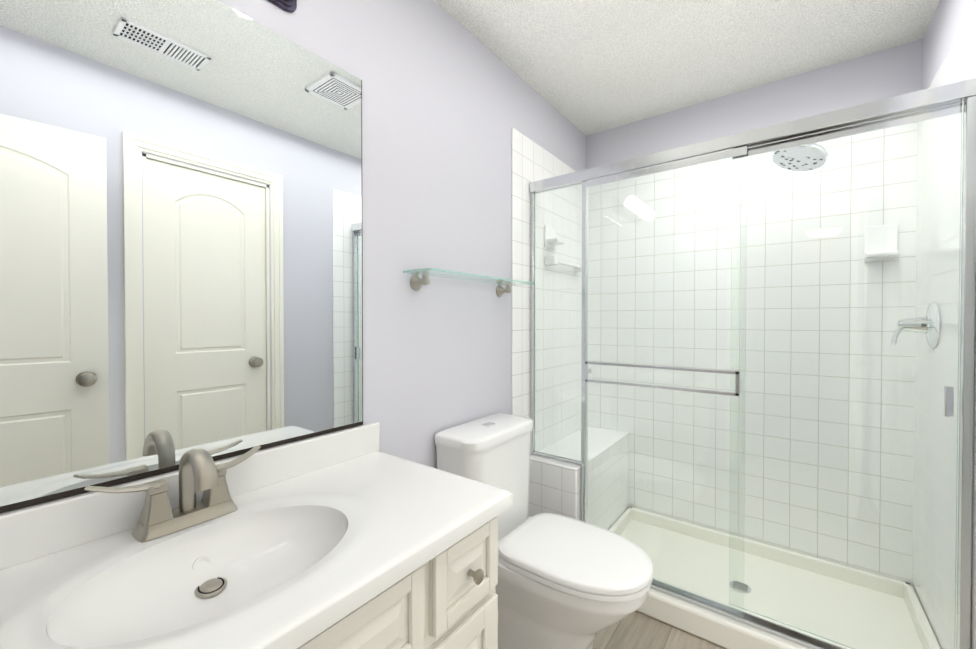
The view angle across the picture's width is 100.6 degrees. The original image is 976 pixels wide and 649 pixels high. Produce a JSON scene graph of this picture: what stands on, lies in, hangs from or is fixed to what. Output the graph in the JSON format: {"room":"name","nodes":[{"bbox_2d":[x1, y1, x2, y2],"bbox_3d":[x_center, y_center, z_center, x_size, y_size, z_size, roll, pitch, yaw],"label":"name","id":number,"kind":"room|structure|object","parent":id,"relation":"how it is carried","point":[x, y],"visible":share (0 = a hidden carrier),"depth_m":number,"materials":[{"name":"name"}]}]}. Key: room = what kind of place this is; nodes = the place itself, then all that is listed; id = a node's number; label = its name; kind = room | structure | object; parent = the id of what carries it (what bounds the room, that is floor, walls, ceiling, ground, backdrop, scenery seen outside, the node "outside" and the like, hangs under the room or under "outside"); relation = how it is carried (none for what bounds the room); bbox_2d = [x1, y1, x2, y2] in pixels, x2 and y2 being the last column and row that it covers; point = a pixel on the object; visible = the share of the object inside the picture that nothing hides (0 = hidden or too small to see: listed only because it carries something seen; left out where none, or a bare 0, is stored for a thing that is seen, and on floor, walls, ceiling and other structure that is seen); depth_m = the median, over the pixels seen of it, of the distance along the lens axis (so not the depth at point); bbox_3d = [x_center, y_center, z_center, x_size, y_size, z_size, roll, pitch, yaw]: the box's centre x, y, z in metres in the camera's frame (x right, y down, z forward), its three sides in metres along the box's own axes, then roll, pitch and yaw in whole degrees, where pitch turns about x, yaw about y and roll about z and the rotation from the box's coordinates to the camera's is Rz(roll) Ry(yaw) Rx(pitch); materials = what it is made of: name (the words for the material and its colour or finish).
{"room":"bathroom","nodes":[
{"label":"bathroom","id":0,"kind":"room"},
{"bbox_2d":[0,0,585,513],"bbox_3d":[-0.282,0.002,1.528,0.120,2.440,3.150,0,1,37],"label":"wall","id":1,"kind":"structure","parent":0,"point":[448,102],"depth_m":1.51,"materials":[{"name":"grey paint"}]},
{"bbox_2d":[0,0,362,512],"bbox_3d":[-0.740,-0.217,0.808,0.005,1.076,1.152,0,1,37],"label":"mirror","id":2,"kind":"object","parent":1,"relation":"attached to","point":[181,249],"visible":1,"depth_m":0.87,"materials":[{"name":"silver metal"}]},
{"bbox_2d":[268,0,296,12],"bbox_3d":[-0.639,-0.885,0.801,0.166,0.114,0.615,0,1,37],"label":"sconce","id":3,"kind":"object","parent":1,"relation":"attached to","point":[289,6],"visible":1,"depth_m":1.07,"materials":[{"name":"brown metal"}]},
{"bbox_2d":[403,268,533,296],"bbox_3d":[-0.046,-0.158,1.619,0.144,0.068,0.660,0,1,37],"label":"glass shelf","id":4,"kind":"object","parent":1,"relation":"attached to","point":[416,282],"visible":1,"depth_m":1.50,"materials":[{"name":"clear glass"}]},
{"bbox_2d":[511,128,581,454],"bbox_3d":[0.380,0.133,2.302,0.012,2.160,0.880,0,1,37],"label":"wall tile","id":5,"kind":"structure","parent":1,"relation":"attached to","point":[532,161],"depth_m":2.19,"materials":[{"name":"white tile"}]},
{"bbox_2d":[544,225,564,249],"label":"soap dish","id":6,"kind":"object","parent":5,"relation":"attached to","point":[552,239],"depth_m":2.20,"materials":[{"name":"white ceramic"}]},
{"bbox_2d":[545,255,581,271],"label":"soap dish","id":7,"kind":"object","parent":5,"relation":"attached to","point":[547,260],"depth_m":2.20,"materials":[{"name":"white ceramic"}]},
{"bbox_2d":[528,426,628,529],"bbox_3d":[0.525,0.939,2.263,0.278,0.550,0.758,0,1,37],"label":"shower bench","id":8,"kind":"structure","parent":1,"relation":"attached to","point":[554,486],"depth_m":2.06,"materials":[{"name":"white tile"}]},
{"bbox_2d":[529,77,975,648],"bbox_3d":[0.809,0.200,1.619,1.492,1.828,0.091,0,1,37],"label":"shower door frame","id":9,"kind":"object","parent":1,"relation":"attached to","point":[909,107],"visible":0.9,"depth_m":1.43,"materials":[{"name":"clear glass"}]},
{"bbox_2d":[593,611,725,648],"bbox_3d":[0.374,1.257,1.050,1.760,0.060,3.150,0,1,37],"label":"floor","id":10,"kind":"structure","parent":0,"point":[636,630],"depth_m":1.58,"materials":[{"name":"brown wood"}]},
{"bbox_2d":[0,422,512,648],"bbox_3d":[-0.511,0.742,0.674,0.546,0.978,1.216,0,1,37],"label":"vanity cabinet","id":11,"kind":"object","parent":10,"relation":"on","point":[353,538],"visible":1,"depth_m":0.78,"materials":[{"name":"white paint"}]},
{"bbox_2d":[84,446,260,542],"bbox_3d":[-0.596,0.331,0.824,0.148,0.160,0.306,0,1,37],"label":"faucet","id":12,"kind":"object","parent":11,"relation":"on","point":[158,522],"depth_m":0.81,"materials":[{"name":"silver metal"}]},
{"bbox_2d":[435,413,652,648],"bbox_3d":[0.219,0.813,1.481,0.723,0.820,0.446,0,1,37],"label":"toilet","id":13,"kind":"object","parent":10,"relation":"on","point":[565,582],"visible":0.75,"depth_m":1.39,"materials":[{"name":"white ceramic"}]},
{"bbox_2d":[609,507,940,648],"bbox_3d":[1.123,1.166,1.816,1.214,0.105,0.756,0,1,37],"label":"shower pan","id":14,"kind":"object","parent":10,"relation":"on","point":[719,629],"visible":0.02,"depth_m":1.76,"materials":[{"name":"white plastic"}]},
{"bbox_2d":[435,0,939,135],"bbox_3d":[0.374,-1.243,1.022,1.760,0.060,3.150,0,1,37],"label":"ceiling","id":15,"kind":"structure","parent":0,"point":[587,67],"depth_m":1.75,"materials":[{"name":"paint"}]},
{"bbox_2d":[586,39,921,168],"bbox_3d":[1.283,-0.006,2.248,1.760,2.440,0.120,0,1,37],"label":"wall","id":16,"kind":"structure","parent":0,"point":[886,73],"depth_m":2.05,"materials":[{"name":"grey paint"}]},
{"bbox_2d":[588,122,917,583],"bbox_3d":[1.243,0.134,2.197,1.496,2.160,0.012,0,1,37],"label":"wall tile","id":17,"kind":"structure","parent":16,"relation":"attached to","point":[629,293],"depth_m":2.05,"materials":[{"name":"white tile"}]},
{"bbox_2d":[863,224,898,261],"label":"soap dish","id":18,"kind":"object","parent":17,"relation":"attached to","point":[889,248],"depth_m":1.79,"materials":[{"name":"white ceramic"}]},
{"bbox_2d":[922,0,975,89],"bbox_3d":[1.030,0.013,0.544,0.120,2.440,3.150,0,1,37],"label":"wall","id":19,"kind":"structure","parent":0,"point":[948,22],"depth_m":1.50,"materials":[{"name":"grey paint"}]},
{"bbox_2d":[912,8,975,648],"bbox_3d":[1.586,0.143,1.397,0.012,2.160,0.880,0,1,37],"label":"wall tile","id":20,"kind":"structure","parent":19,"relation":"attached to","point":[959,63],"depth_m":1.44,"materials":[{"name":"white tile"}]},
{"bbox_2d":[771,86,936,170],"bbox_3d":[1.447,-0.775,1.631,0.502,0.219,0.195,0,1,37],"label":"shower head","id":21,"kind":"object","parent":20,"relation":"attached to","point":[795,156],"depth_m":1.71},
{"bbox_2d":[891,302,940,347],"bbox_3d":[1.615,0.002,1.550,0.126,0.172,0.172,0,1,37],"label":"shower valve","id":22,"kind":"object","parent":20,"relation":"attached to","point":[908,322],"depth_m":1.51,"materials":[{"name":"silver metal"}]}
]}

